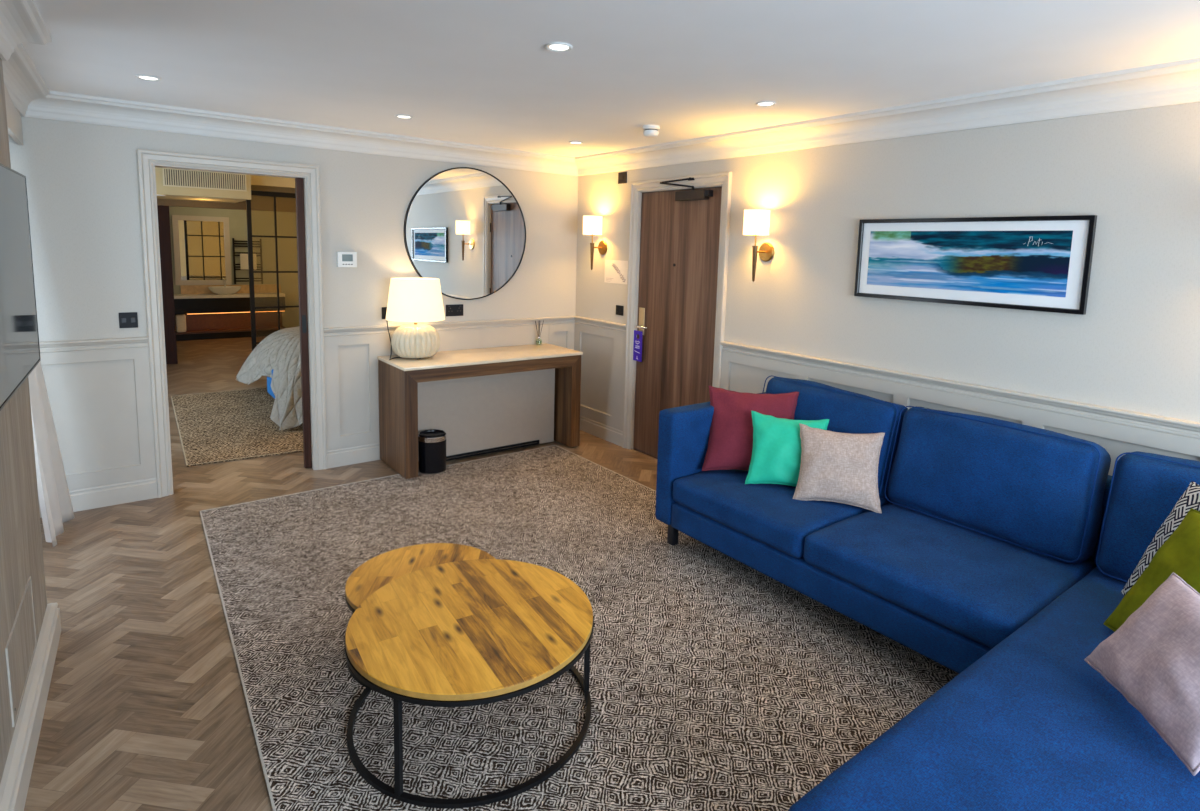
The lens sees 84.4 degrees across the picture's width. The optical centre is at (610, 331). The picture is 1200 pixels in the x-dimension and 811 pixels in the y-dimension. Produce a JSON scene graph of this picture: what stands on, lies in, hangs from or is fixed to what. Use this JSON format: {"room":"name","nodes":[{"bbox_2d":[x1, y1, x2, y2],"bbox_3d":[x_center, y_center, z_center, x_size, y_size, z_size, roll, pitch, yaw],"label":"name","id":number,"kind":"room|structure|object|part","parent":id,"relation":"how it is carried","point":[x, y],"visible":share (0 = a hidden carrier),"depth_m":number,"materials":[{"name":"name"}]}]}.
{"room":"hotel room","nodes":[
{"label":"hotel room","id":0,"kind":"room"},
{"bbox_2d":[0,58,46,782],"bbox_3d":[-0.918,0.361,0.399,0.538,2.360,4.980,-4,9,-37],"label":"wall","id":1,"kind":"structure","parent":0,"point":[21,550],"depth_m":2.21,"materials":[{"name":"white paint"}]},
{"bbox_2d":[4,84,22,144],"bbox_3d":[-2.702,-1.054,2.947,0.020,0.285,1.518,-4,9,-37],"label":"trim","id":2,"kind":"structure","parent":1,"relation":"attached to","point":[14,123],"depth_m":3.18,"materials":[{"name":"beige paint"}]},
{"bbox_2d":[0,163,40,410],"bbox_3d":[-1.730,-0.148,1.856,0.059,0.647,1.140,-3,9,-35],"label":"television","id":3,"kind":"object","parent":1,"relation":"attached to","point":[19,335],"visible":1,"depth_m":2.00,"materials":[{"name":"black"}]},
{"bbox_2d":[5,576,36,726],"bbox_3d":[-1.900,1.015,2.141,0.005,0.251,0.496,-3,9,-35],"label":"access hatch","id":4,"kind":"object","parent":1,"relation":"attached to","point":[21,643],"visible":1,"depth_m":2.10,"materials":[{"name":"beige wood"}]},
{"bbox_2d":[0,0,51,60],"bbox_3d":[-0.794,-0.765,0.416,0.477,0.143,5.116,-4,9,-37],"label":"trim","id":5,"kind":"structure","parent":1,"relation":"attached to","point":[21,21],"depth_m":2.27,"materials":[{"name":"paint"}]},
{"bbox_2d":[0,603,60,810],"bbox_3d":[-0.886,1.456,0.606,0.423,0.138,5.013,-4,9,-37],"label":"baseboard","id":6,"kind":"structure","parent":1,"relation":"attached to","point":[14,785],"depth_m":2.07,"materials":[{"name":"beige paint"}]},
{"bbox_2d":[28,362,74,546],"bbox_3d":[-2.749,0.051,3.068,0.269,2.170,1.470,-4,9,-37],"label":"curtain","id":7,"kind":"object","parent":1,"relation":"hanging from","point":[55,503],"visible":0.43,"depth_m":3.48,"materials":[{"name":"white fabric"}]},
{"bbox_2d":[2,43,1199,175],"bbox_3d":[0.243,-0.944,2.076,3.685,0.143,6.500,-4,9,-37],"label":"trim","id":8,"kind":"structure","parent":1,"relation":"attached to","point":[1177,82],"depth_m":3.69,"materials":[{"name":"paint"}]},
{"bbox_2d":[157,190,295,212],"bbox_3d":[-4.531,-1.784,8.964,5.500,0.315,0.120,-4,9,-37],"label":"wall","id":9,"kind":"structure","parent":0,"point":[258,203],"depth_m":8.75,"materials":[{"name":"brown paint"}]},
{"bbox_2d":[155,167,250,202],"bbox_3d":[-5.414,-1.746,7.444,2.250,0.420,1.200,-4,9,-37],"label":"trim","id":10,"kind":"structure","parent":9,"relation":"attached to","point":[172,193],"depth_m":7.48,"materials":[{"name":"paint"}]},
{"bbox_2d":[163,168,246,190],"bbox_3d":[-4.506,-1.690,7.383,0.798,0.195,0.014,-4,9,-37],"label":"air vent","id":11,"kind":"object","parent":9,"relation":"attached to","point":[171,177],"visible":1,"depth_m":7.37,"materials":[{"name":"white metal"}]},
{"bbox_2d":[169,206,299,327],"bbox_3d":[-6.088,-1.164,11.052,5.500,2.450,0.150,-4,9,-37],"label":"wall","id":12,"kind":"structure","parent":0,"point":[262,221],"depth_m":11.16,"materials":[{"name":"paint"}]},
{"bbox_2d":[172,215,231,284],"bbox_3d":[-6.515,-1.289,10.586,0.770,1.090,0.029,-4,9,-37],"label":"vanity mirror","id":13,"kind":"object","parent":12,"relation":"attached to","point":[202,256],"visible":1,"depth_m":10.58,"materials":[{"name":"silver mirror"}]},
{"bbox_2d":[178,220,225,279],"bbox_3d":[-6.521,-1.270,10.595,0.630,0.990,0.010,-4,9,-37],"label":"mirror glass","id":14,"kind":"object","parent":13,"relation":"attached to","point":[201,243],"depth_m":10.58,"materials":[{"name":"clear mirror"}]},
{"bbox_2d":[180,284,280,293],"bbox_3d":[-6.216,-0.696,10.907,1.450,0.139,0.026,-4,9,-37],"label":"backsplash","id":15,"kind":"structure","parent":12,"relation":"attached to","point":[266,288],"depth_m":10.92,"materials":[{"name":"beige stone"}]},
{"bbox_2d":[232,238,262,283],"bbox_3d":[-6.002,-1.162,10.973,0.427,0.750,0.028,-4,9,-37],"label":"towel rail","id":16,"kind":"object","parent":12,"relation":"attached to","point":[233,240],"visible":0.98,"depth_m":10.93,"materials":[{"name":"black metal"}]},
{"bbox_2d":[240,254,256,269],"bbox_3d":[-5.980,-1.153,10.945,0.240,0.260,0.018,-4,9,-37],"label":"hand towel","id":17,"kind":"object","parent":16,"relation":"hanging from","point":[243,257],"visible":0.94,"depth_m":10.92,"materials":[{"name":"white fabric"}]},
{"bbox_2d":[8,116,577,341],"bbox_3d":[-1.988,-0.204,4.671,4.450,2.360,0.120,-4,9,-37],"label":"wall","id":18,"kind":"structure","parent":0,"point":[82,181],"depth_m":4.22,"materials":[{"name":"beige paint"}]},
{"bbox_2d":[39,337,148,352],"bbox_3d":[-3.129,0.088,3.730,0.867,0.062,0.036,-4,9,-37],"label":"trim","id":19,"kind":"structure","parent":18,"relation":"attached to","point":[130,342],"depth_m":3.83,"materials":[{"name":"beige paint"}]},
{"bbox_2d":[40,347,155,490],"bbox_3d":[-3.146,0.521,3.792,0.867,0.815,0.018,-4,9,-37],"label":"wainscot panel","id":20,"kind":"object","parent":18,"relation":"attached to","point":[100,401],"depth_m":3.91,"materials":[{"name":"beige paint"}]},
{"bbox_2d":[38,477,157,517],"bbox_3d":[-3.158,0.986,3.848,0.867,0.138,0.022,-4,9,-37],"label":"baseboard","id":21,"kind":"structure","parent":18,"relation":"attached to","point":[144,489],"depth_m":3.97,"materials":[{"name":"beige paint"}]},
{"bbox_2d":[119,312,137,327],"bbox_3d":[-2.860,-0.066,3.932,0.090,0.092,0.010,-4,9,-37],"label":"light switch","id":22,"kind":"object","parent":18,"relation":"attached to","point":[127,319],"visible":1,"depth_m":3.93,"materials":[{"name":"black plastic"}]},
{"bbox_2d":[137,149,326,497],"bbox_3d":[-2.389,-0.042,4.289,0.999,2.110,0.030,-4,9,-37],"label":"door frame","id":23,"kind":"structure","parent":18,"relation":"attached to","point":[146,159],"depth_m":4.10,"materials":[{"name":"beige paint"}]},
{"bbox_2d":[154,164,314,493],"bbox_3d":[-2.435,-0.011,4.353,0.843,2.032,0.120,-4,9,-37],"label":"lining","id":24,"kind":"object","parent":18,"relation":"attached to","point":[155,165],"visible":0.71,"depth_m":4.45,"materials":[{"name":"beige paint"}]},
{"bbox_2d":[295,178,311,467],"bbox_3d":[-2.119,-0.034,4.607,0.070,2.018,0.040,-4,9,-37],"label":"door","id":25,"kind":"structure","parent":24,"relation":"attached to","point":[299,182],"depth_m":4.58,"materials":[{"name":"brown wood"}]},
{"bbox_3d":[-2.119,-0.051,4.584,0.028,0.128,0.008,-4,9,-37],"label":"flush pull","id":26,"kind":"part","parent":25,"relation":"part of","materials":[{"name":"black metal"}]},
{"bbox_2d":[337,252,356,266],"bbox_3d":[-1.846,-0.504,4.646,0.132,0.108,0.024,-4,9,-37],"label":"thermostat","id":27,"kind":"object","parent":18,"relation":"attached to","point":[344,259],"visible":1,"depth_m":4.63,"materials":[{"name":"white plastic"}]},
{"bbox_2d":[382,307,386,318],"bbox_3d":[-1.636,-0.135,4.871,0.087,0.088,0.010,-4,9,-37],"label":"wall socket","id":28,"kind":"object","parent":18,"relation":"attached to","point":[384,309],"visible":0.44,"depth_m":4.85,"materials":[{"name":"black plastic"}]},
{"bbox_2d":[324,323,574,450],"bbox_3d":[-1.169,0.387,5.305,2.122,0.815,0.018,-4,9,-37],"label":"trim","id":29,"kind":"structure","parent":18,"relation":"attached to","point":[350,362],"depth_m":4.79,"materials":[{"name":"beige paint"}]},
{"bbox_2d":[446,304,462,315],"bbox_3d":[-1.219,-0.165,5.190,0.147,0.091,0.010,-4,9,-37],"label":"wall socket","id":30,"kind":"object","parent":18,"relation":"attached to","point":[456,309],"visible":1,"depth_m":5.19,"materials":[{"name":"black plastic"}]},
{"bbox_2d":[379,324,548,355],"bbox_3d":[-1.126,0.384,5.340,1.465,0.815,0.016,-4,9,-37],"label":"trim board","id":31,"kind":"object","parent":18,"relation":"attached to","point":[461,339],"visible":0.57,"depth_m":5.36,"materials":[{"name":"beige paint"}]},
{"bbox_2d":[404,167,525,299],"bbox_3d":[-1.109,-0.758,5.179,1.024,1.024,0.025,-4,9,-37],"label":"round mirror","id":32,"kind":"object","parent":18,"relation":"attached to","point":[465,229],"visible":0.95,"depth_m":5.16,"materials":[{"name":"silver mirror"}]},
{"bbox_2d":[323,316,625,336],"bbox_3d":[-0.928,-0.006,4.966,2.134,0.062,0.754,-4,9,-37],"label":"trim","id":33,"kind":"structure","parent":18,"relation":"attached to","point":[378,329],"depth_m":5.33,"materials":[{"name":"beige paint"}]},
{"bbox_2d":[327,416,622,468],"bbox_3d":[-0.953,0.894,5.079,2.134,0.138,0.754,-4,9,-37],"label":"baseboard","id":34,"kind":"structure","parent":18,"relation":"attached to","point":[369,452],"depth_m":4.90,"materials":[{"name":"beige paint"}]},
{"bbox_2d":[24,336,656,810],"bbox_3d":[-1.816,0.927,5.659,5.800,0.120,14.600,-4,9,-37],"label":"floor","id":35,"kind":"structure","parent":0,"point":[146,709],"depth_m":2.68,"materials":[{"name":"brown wood"}]},
{"bbox_2d":[157,205,177,364],"bbox_3d":[-5.699,-0.561,8.202,0.480,1.984,0.126,-4,9,-37],"label":"panel","id":36,"kind":"object","parent":35,"relation":"on","point":[163,211],"visible":0.21,"depth_m":8.28,"materials":[{"name":"red wood"}]},
{"bbox_2d":[174,284,284,340],"bbox_3d":[-6.297,-0.319,10.717,1.850,0.845,0.313,-4,9,-37],"label":"vanity unit","id":37,"kind":"object","parent":35,"relation":"on","point":[209,315],"visible":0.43,"depth_m":10.73,"materials":[{"name":"brown wood"}]},
{"bbox_2d":[175,314,185,331],"bbox_3d":[-6.729,-0.128,10.376,0.130,0.272,0.170,-4,9,-37],"label":"folded towel","id":38,"kind":"object","parent":37,"relation":"on","point":[180,319],"visible":0.99,"depth_m":10.31,"materials":[{"name":"white fabric"}]},
{"bbox_2d":[174,293,284,298],"bbox_3d":[-6.290,-0.575,10.685,1.850,0.049,0.313,-4,9,-37],"label":"countertop","id":39,"kind":"structure","parent":37,"relation":"on","point":[236,295],"depth_m":10.61,"materials":[{"name":"stone"}]},
{"bbox_2d":[208,279,240,293],"bbox_3d":[-6.223,-0.723,10.692,0.470,0.246,0.272,-4,9,-37],"label":"basin","id":40,"kind":"object","parent":39,"relation":"in","point":[224,289],"visible":1,"depth_m":10.63,"materials":[{"name":"white ceramic"}]},
{"bbox_3d":[-6.223,-0.661,10.697,0.470,0.122,0.263,-4,9,-37],"label":"bowl","id":41,"kind":"part","parent":40,"relation":"part of","materials":[{"name":"white ceramic"}]},
{"bbox_2d":[176,326,284,333],"bbox_3d":[-6.313,-0.015,10.765,1.850,0.026,0.288,-4,9,-37],"label":"shelf","id":42,"kind":"object","parent":37,"relation":"attached to","point":[210,329],"depth_m":10.80,"materials":[{"name":"brown wood"}]},
{"bbox_2d":[171,387,302,466],"bbox_3d":[-2.685,0.751,6.342,2.530,0.010,2.690,-4,9,-37],"label":"area rug","id":43,"kind":"object","parent":35,"relation":"on","point":[223,426],"visible":0.37,"depth_m":5.61,"materials":[{"name":"beige carpet"}]},
{"bbox_2d":[235,326,302,429],"bbox_3d":[-2.458,0.310,6.964,2.454,0.722,2.187,-4,9,-37],"label":"bed","id":44,"kind":"object","parent":43,"relation":"on","point":[277,357],"visible":0.28,"depth_m":6.03,"materials":[{"name":"white fabric"}]},
{"bbox_2d":[246,190,298,350],"bbox_3d":[-3.650,-0.624,8.366,1.615,2.158,0.036,-4,9,-37],"label":"screen","id":45,"kind":"object","parent":35,"relation":"on","point":[254,193],"visible":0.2,"depth_m":7.92,"materials":[{"name":"black metal"}]},
{"bbox_2d":[200,445,958,810],"bbox_3d":[-0.172,1.250,2.916,2.640,0.012,4.318,-4,9,-37],"label":"area rug","id":46,"kind":"object","parent":35,"relation":"on","point":[716,683],"visible":0.59,"depth_m":2.56,"materials":[{"name":"grey carpet"}]},
{"bbox_2d":[345,543,494,690],"bbox_3d":[-0.731,1.113,2.632,0.592,0.298,0.592,0,7,-10],"label":"coffee table","id":47,"kind":"object","parent":46,"relation":"on","point":[382,569],"visible":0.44,"depth_m":2.71,"materials":[{"name":"brown wood"}]},
{"bbox_2d":[418,429,446,474],"bbox_3d":[-1.258,0.852,4.686,0.201,0.276,0.201,-4,9,-37],"label":"waste bin","id":48,"kind":"object","parent":46,"relation":"on","point":[431,443],"visible":0.98,"depth_m":4.61,"materials":[{"name":"black metal"}]},
{"bbox_2d":[344,559,593,808],"bbox_3d":[-0.469,1.138,2.275,0.818,0.352,0.818,-4,9,-37],"label":"coffee table","id":49,"kind":"object","parent":46,"relation":"on","point":[464,633],"visible":1,"depth_m":2.12,"materials":[{"name":"brown wood"}]},
{"bbox_3d":[-0.610,1.192,1.905,0.018,0.300,0.018,4,8,20],"label":"leg","id":50,"kind":"part","parent":49,"relation":"part of","materials":[{"name":"black metal"}]},
{"bbox_3d":[-0.083,1.147,2.378,0.018,0.300,0.018,0,7,-15],"label":"leg","id":51,"kind":"part","parent":49,"relation":"part of","materials":[{"name":"black metal"}]},
{"bbox_2d":[377,343,582,478],"bbox_3d":[-0.971,0.556,5.114,1.457,0.771,0.545,-4,9,-37],"label":"console desk","id":52,"kind":"object","parent":46,"relation":"on","point":[494,399],"visible":1,"depth_m":5.00,"materials":[{"name":"brown wood"}]},
{"bbox_3d":[-1.509,0.604,4.704,0.088,0.749,0.529,-4,9,-37],"label":"panel","id":53,"kind":"part","parent":52,"relation":"part of","materials":[{"name":"brown wood"}]},
{"bbox_2d":[386,277,444,359],"bbox_3d":[-1.409,-0.095,4.799,0.414,0.574,0.414,-4,9,-37],"label":"table lamp","id":54,"kind":"object","parent":52,"relation":"on","point":[410,299],"visible":1,"depth_m":4.66,"materials":[{"name":"beige ceramic"}]},
{"bbox_3d":[-1.554,0.040,4.789,0.108,0.301,0.227,-2,8,-23],"label":"power cord","id":55,"kind":"part","parent":54,"relation":"part of","materials":[{"name":"black plastic"}]},
{"bbox_3d":[-1.405,-0.234,4.781,0.414,0.294,0.414,-4,9,-37],"label":"lamp shade","id":56,"kind":"part","parent":54,"relation":"part of","materials":[{"name":"fabric"}]},
{"bbox_3d":[-0.956,0.617,5.079,1.240,0.660,0.018,-4,9,-37],"label":"modesty panel","id":57,"kind":"part","parent":52,"relation":"part of","materials":[{"name":"white wood"}]},
{"bbox_3d":[-0.963,0.240,5.074,1.440,0.088,0.529,-4,9,-37],"label":"rail","id":58,"kind":"part","parent":52,"relation":"part of","materials":[{"name":"brown wood"}]},
{"bbox_2d":[535,320,543,343],"bbox_3d":[-0.600,0.011,5.619,0.088,0.206,0.054,-1,8,-22],"label":"reed diffuser","id":59,"kind":"object","parent":52,"relation":"on","point":[538,331],"visible":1,"depth_m":5.61,"materials":[{"name":"clear glass"}]},
{"bbox_3d":[-0.436,0.531,5.525,0.088,0.749,0.529,-4,9,-37],"label":"panel","id":60,"kind":"part","parent":52,"relation":"part of","materials":[{"name":"brown wood"}]},
{"bbox_2d":[655,375,1199,810],"bbox_3d":[1.023,0.891,2.361,2.180,0.904,2.938,-4,9,-37],"label":"sofa","id":61,"kind":"object","parent":46,"relation":"on","point":[999,553],"visible":0.83,"depth_m":2.50,"materials":[{"name":"blue fabric"}]},
{"bbox_3d":[0.345,1.101,3.635,0.044,0.132,0.044,-4,9,-37],"label":"leg","id":62,"kind":"part","parent":61,"relation":"part of","materials":[{"name":"black wood"}]},
{"bbox_3d":[0.659,0.708,3.837,0.944,0.620,0.136,-4,9,-37],"label":"arm","id":63,"kind":"part","parent":61,"relation":"part of"},
{"bbox_2d":[702,385,798,470],"bbox_3d":[0.765,0.541,3.598,0.495,0.421,0.256,3,7,12],"label":"cushion","id":64,"kind":"object","parent":61,"relation":"on","point":[730,444],"visible":0.66,"depth_m":3.57,"materials":[{"name":"fabric"}]},
{"bbox_2d":[673,469,891,557],"bbox_3d":[0.898,0.865,3.434,0.842,0.166,0.828,-4,9,-37],"label":"seat cushion","id":65,"kind":"object","parent":61,"relation":"on","point":[767,518],"depth_m":3.17,"materials":[{"name":"blue fabric"}]},
{"bbox_2d":[745,411,828,485],"bbox_3d":[0.907,0.616,3.393,0.403,0.358,0.189,3,7,14],"label":"cushion","id":66,"kind":"object","parent":61,"relation":"on","point":[776,451],"visible":0.7,"depth_m":3.37,"materials":[{"name":"teal fabric"}]},
{"bbox_3d":[1.191,1.052,3.143,0.900,0.140,1.684,-4,9,-37],"label":"seat","id":67,"kind":"part","parent":61,"relation":"part of","materials":[{"name":"blue fabric"}]},
{"bbox_2d":[765,377,907,498],"bbox_3d":[1.166,0.549,3.584,0.309,0.514,0.836,-4,9,-37],"label":"cushion","id":68,"kind":"object","parent":61,"relation":"on","point":[846,411],"depth_m":3.38,"materials":[{"name":"fabric"}]},
{"bbox_2d":[793,423,884,512],"bbox_3d":[1.112,0.659,3.222,0.406,0.336,0.220,4,8,19],"label":"cushion","id":69,"kind":"object","parent":61,"relation":"on","point":[838,467],"visible":1,"depth_m":3.18,"materials":[{"name":"beige fabric"}]},
{"bbox_2d":[804,502,1096,648],"bbox_3d":[1.406,0.961,2.779,0.842,0.163,0.841,-4,9,-37],"label":"seat cushion","id":70,"kind":"object","parent":61,"relation":"on","point":[971,587],"depth_m":2.59,"materials":[{"name":"blue fabric"}]},
{"bbox_2d":[788,565,1199,810],"bbox_3d":[1.483,1.100,1.683,2.065,0.157,1.001,-4,9,-37],"label":"cushion","id":71,"kind":"object","parent":61,"relation":"on","point":[1029,725],"depth_m":1.64,"materials":[{"name":"blue fabric"}]},
{"bbox_2d":[886,406,1110,563],"bbox_3d":[1.678,0.643,2.933,0.312,0.520,0.838,-4,9,-37],"label":"cushion","id":72,"kind":"object","parent":61,"relation":"on","point":[1040,494],"depth_m":2.79,"materials":[{"name":"blue fabric"}]},
{"bbox_3d":[1.845,0.787,2.983,0.110,0.458,2.670,-4,9,-37],"label":"frame","id":73,"kind":"part","parent":61,"relation":"part of","materials":[{"name":"blue fabric"}]},
{"bbox_2d":[1084,572,1199,775],"bbox_3d":[1.464,0.850,1.696,0.223,0.292,0.435,3,7,7],"label":"cushion","id":74,"kind":"object","parent":61,"relation":"on","point":[1153,659],"visible":1,"depth_m":1.70,"materials":[{"name":"pink fabric"}]},
{"bbox_2d":[1098,451,1199,582],"bbox_3d":[2.201,0.742,2.249,0.308,0.508,0.850,-4,9,-37],"label":"cushion","id":75,"kind":"object","parent":61,"relation":"on","point":[1145,487],"depth_m":2.44,"materials":[{"name":"blue fabric"}]},
{"bbox_2d":[1103,508,1199,631],"bbox_3d":[1.731,0.792,1.894,0.258,0.404,0.496,2,7,0],"label":"cushion","id":76,"kind":"object","parent":61,"relation":"on","point":[1179,554],"visible":0.44,"depth_m":2.06,"materials":[{"name":"green fabric"}]},
{"bbox_2d":[1121,481,1199,595],"bbox_3d":[1.895,0.759,2.115,0.210,0.434,0.468,3,7,9],"label":"cushion","id":77,"kind":"object","parent":61,"relation":"on","point":[1190,498],"visible":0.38,"depth_m":2.27,"materials":[{"name":"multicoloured fabric"}]},
{"bbox_2d":[631,448,656,459],"bbox_3d":[0.443,1.003,5.042,0.036,0.008,0.861,-4,9,-37],"label":"trim","id":78,"kind":"structure","parent":35,"relation":"on","point":[633,449],"depth_m":5.25,"materials":[{"name":"brown wood"}]},
{"bbox_2d":[22,0,1199,157],"bbox_3d":[0.124,-1.060,1.878,4.700,0.150,6.760,-4,9,-37],"label":"ceiling","id":79,"kind":"structure","parent":0,"point":[475,72],"depth_m":2.60,"materials":[{"name":"paint"}]},
{"bbox_2d":[135,74,160,80],"bbox_3d":[-2.195,-1.204,3.147,0.104,0.009,0.104,-4,9,-37],"label":"recessed light","id":80,"kind":"object","parent":79,"relation":"in","point":[142,77],"visible":1,"depth_m":3.14,"materials":[{"name":"white plastic"}]},
{"bbox_2d":[395,114,412,118],"bbox_3d":[-1.227,-1.276,3.940,0.104,0.009,0.104,-4,9,-37],"label":"recessed light","id":81,"kind":"object","parent":79,"relation":"in","point":[400,116],"visible":1,"depth_m":3.93,"materials":[{"name":"white"}]},
{"bbox_2d":[545,42,572,51],"bbox_3d":[-0.192,-1.065,2.483,0.104,0.009,0.104,-4,9,-37],"label":"recessed light","id":82,"kind":"object","parent":79,"relation":"in","point":[554,46],"visible":1,"depth_m":2.48,"materials":[{"name":"white"}]},
{"bbox_2d":[569,141,582,143],"bbox_3d":[-0.245,-1.349,4.733,0.104,0.009,0.104,-4,9,-37],"label":"recessed light","id":83,"kind":"object","parent":79,"relation":"in","point":[570,142],"visible":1,"depth_m":4.72,"materials":[{"name":"white"}]},
{"bbox_2d":[643,125,659,137],"bbox_3d":[0.251,-1.222,4.054,0.104,0.063,0.104,-4,9,-37],"label":"smoke detector","id":84,"kind":"object","parent":79,"relation":"attached to","point":[651,131],"visible":1,"depth_m":4.02,"materials":[{"name":"white plastic"}]},
{"bbox_2d":[755,101,775,106],"bbox_3d":[0.783,-1.144,3.332,0.104,0.009,0.104,-4,9,-37],"label":"recessed light","id":85,"kind":"object","parent":79,"relation":"in","point":[761,103],"visible":1,"depth_m":3.33,"materials":[{"name":"white"}]},
{"bbox_2d":[575,102,1199,422],"bbox_3d":[1.732,0.061,3.378,0.150,2.360,6.499,-4,9,-37],"label":"wall","id":86,"kind":"structure","parent":0,"point":[1135,347],"depth_m":3.14,"materials":[{"name":"beige paint"}]},
{"bbox_2d":[583,216,606,269],"bbox_3d":[-0.135,-0.728,5.465,0.191,0.439,0.158,-4,9,-37],"label":"wall sconce","id":87,"kind":"object","parent":86,"relation":"attached to","point":[592,225],"visible":1,"depth_m":5.39,"materials":[{"name":"white fabric"}]},
{"bbox_3d":[-0.151,-0.619,5.469,0.038,0.221,0.038,-4,9,-37],"label":"tapered stem","id":88,"kind":"part","parent":87,"relation":"part of","materials":[{"name":"brown wood"}]},
{"bbox_3d":[-0.144,-0.870,5.437,0.158,0.150,0.158,-4,9,-37],"label":"lamp shade","id":89,"kind":"part","parent":87,"relation":"part of","materials":[{"name":"fabric"}]},
{"bbox_3d":[-0.067,-0.698,5.522,0.017,0.120,0.120,-4,9,-37],"label":"plate","id":90,"kind":"part","parent":87,"relation":"part of","materials":[{"name":"gold metal"}]},
{"bbox_2d":[574,323,625,430],"bbox_3d":[-0.102,0.372,5.662,0.018,0.815,0.754,-4,9,-37],"label":"trim","id":91,"kind":"structure","parent":86,"relation":"attached to","point":[603,357],"depth_m":5.62,"materials":[{"name":"beige paint"}]},
{"bbox_2d":[604,260,627,283],"bbox_3d":[0.050,-0.485,5.400,0.002,0.188,0.316,-4,9,-37],"label":"notice sheet","id":92,"kind":"object","parent":86,"relation":"attached to","point":[616,271],"visible":1,"depth_m":5.40,"materials":[{"name":"white paper"}]},
{"bbox_2d":[616,305,623,315],"bbox_3d":[0.075,-0.171,5.388,0.010,0.080,0.095,-4,9,-37],"label":"light switch","id":93,"kind":"object","parent":86,"relation":"attached to","point":[619,309],"visible":1,"depth_m":5.38,"materials":[{"name":"black plastic"}]},
{"bbox_2d":[618,172,626,183],"bbox_3d":[0.097,-1.221,5.267,0.010,0.088,0.104,-4,9,-37],"label":"control plate","id":94,"kind":"object","parent":86,"relation":"attached to","point":[622,176],"visible":1,"depth_m":5.26,"materials":[{"name":"brown metal"}]},
{"bbox_2d":[631,185,721,447],"bbox_3d":[0.482,-0.013,4.922,0.050,2.055,0.873,-4,9,-37],"label":"lining","id":95,"kind":"object","parent":86,"relation":"attached to","point":[640,192],"visible":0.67,"depth_m":5.21,"materials":[{"name":"beige paint"}]},
{"bbox_2d":[633,177,721,456],"bbox_3d":[0.468,-0.049,4.902,0.120,2.110,0.865,-4,9,-37],"label":"door","id":96,"kind":"structure","parent":95,"relation":"attached to","point":[680,229],"depth_m":4.89,"materials":[{"name":"brown wood"}]},
{"bbox_2d":[633,330,642,361],"bbox_3d":[0.215,0.115,5.227,0.006,0.240,0.104,-4,9,-37],"label":"hanger","id":97,"kind":"object","parent":96,"relation":"hanging from","point":[637,347],"visible":1,"depth_m":5.23,"materials":[{"name":"purple"}]},
{"bbox_3d":[0.248,-0.080,5.209,0.006,0.213,0.063,-4,9,-37],"label":"lock plate","id":98,"kind":"part","parent":96,"relation":"part of","materials":[{"name":"silver metal"}]},
{"bbox_3d":[0.483,-1.048,4.742,0.041,0.088,0.328,-5,9,-41],"label":"closer arm","id":99,"kind":"part","parent":96,"relation":"part of","materials":[{"name":"black metal"}]},
{"bbox_2d":[622,172,731,448],"bbox_3d":[0.451,-0.050,4.893,0.030,2.133,1.029,-4,9,-37],"label":"door frame","id":100,"kind":"structure","parent":86,"relation":"attached to","point":[724,179],"depth_m":4.90,"materials":[{"name":"beige paint"}]},
{"bbox_2d":[743,209,773,281],"bbox_3d":[0.913,-0.529,4.115,0.191,0.439,0.158,-4,9,-37],"label":"wall sconce","id":101,"kind":"object","parent":86,"relation":"attached to","point":[756,223],"visible":1,"depth_m":4.04,"materials":[{"name":"white fabric"}]},
{"bbox_3d":[0.896,-0.420,4.119,0.038,0.221,0.038,-4,9,-37],"label":"tapered stem","id":102,"kind":"part","parent":101,"relation":"part of","materials":[{"name":"brown metal"}]},
{"bbox_3d":[0.903,-0.672,4.087,0.158,0.150,0.158,-4,9,-37],"label":"lamp shade","id":103,"kind":"part","parent":101,"relation":"part of","materials":[{"name":"fabric"}]},
{"bbox_3d":[0.981,-0.500,4.172,0.017,0.120,0.120,-4,9,-37],"label":"plate","id":104,"kind":"part","parent":101,"relation":"part of","materials":[{"name":"gold metal"}]},
{"bbox_2d":[720,350,1199,475],"bbox_3d":[2.190,0.806,2.708,0.018,0.815,4.717,-4,9,-37],"label":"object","id":105,"kind":"structure","parent":86,"relation":"attached to","point":[739,372],"depth_m":3.25,"materials":[{"name":"beige paint"}]},
{"bbox_2d":[720,341,1199,438],"bbox_3d":[2.195,0.372,2.648,0.036,0.062,4.717,-4,9,-37],"label":"trim","id":106,"kind":"structure","parent":86,"relation":"attached to","point":[1191,429],"depth_m":3.14,"materials":[{"name":"beige paint"}]},
{"bbox_2d":[854,215,1096,314],"bbox_3d":[1.703,-0.342,3.232,0.029,0.419,1.088,-4,9,-37],"label":"framed picture","id":107,"kind":"object","parent":86,"relation":"attached to","point":[1033,263],"visible":1,"depth_m":3.15},
{"bbox_2d":[867,231,1072,296],"bbox_3d":[1.697,-0.345,3.236,0.001,0.288,0.948,-4,9,-37],"label":"artwork","id":108,"kind":"object","parent":107,"relation":"attached to","point":[977,261],"depth_m":3.17},
{"bbox_3d":[-3.804,-1.968,7.998,6.000,0.330,7.840,-4,9,-37],"label":"ceiling","id":109,"kind":"structure","parent":0,"visible":0},
{"bbox_2d":[250,175,294,192],"bbox_3d":[-3.277,-1.983,9.162,3.250,0.220,1.050,-4,9,-37],"label":"cove","id":110,"kind":"object","parent":109,"relation":"attached to","point":[258,183],"depth_m":8.00,"materials":[{"name":"paint"}]}
]}

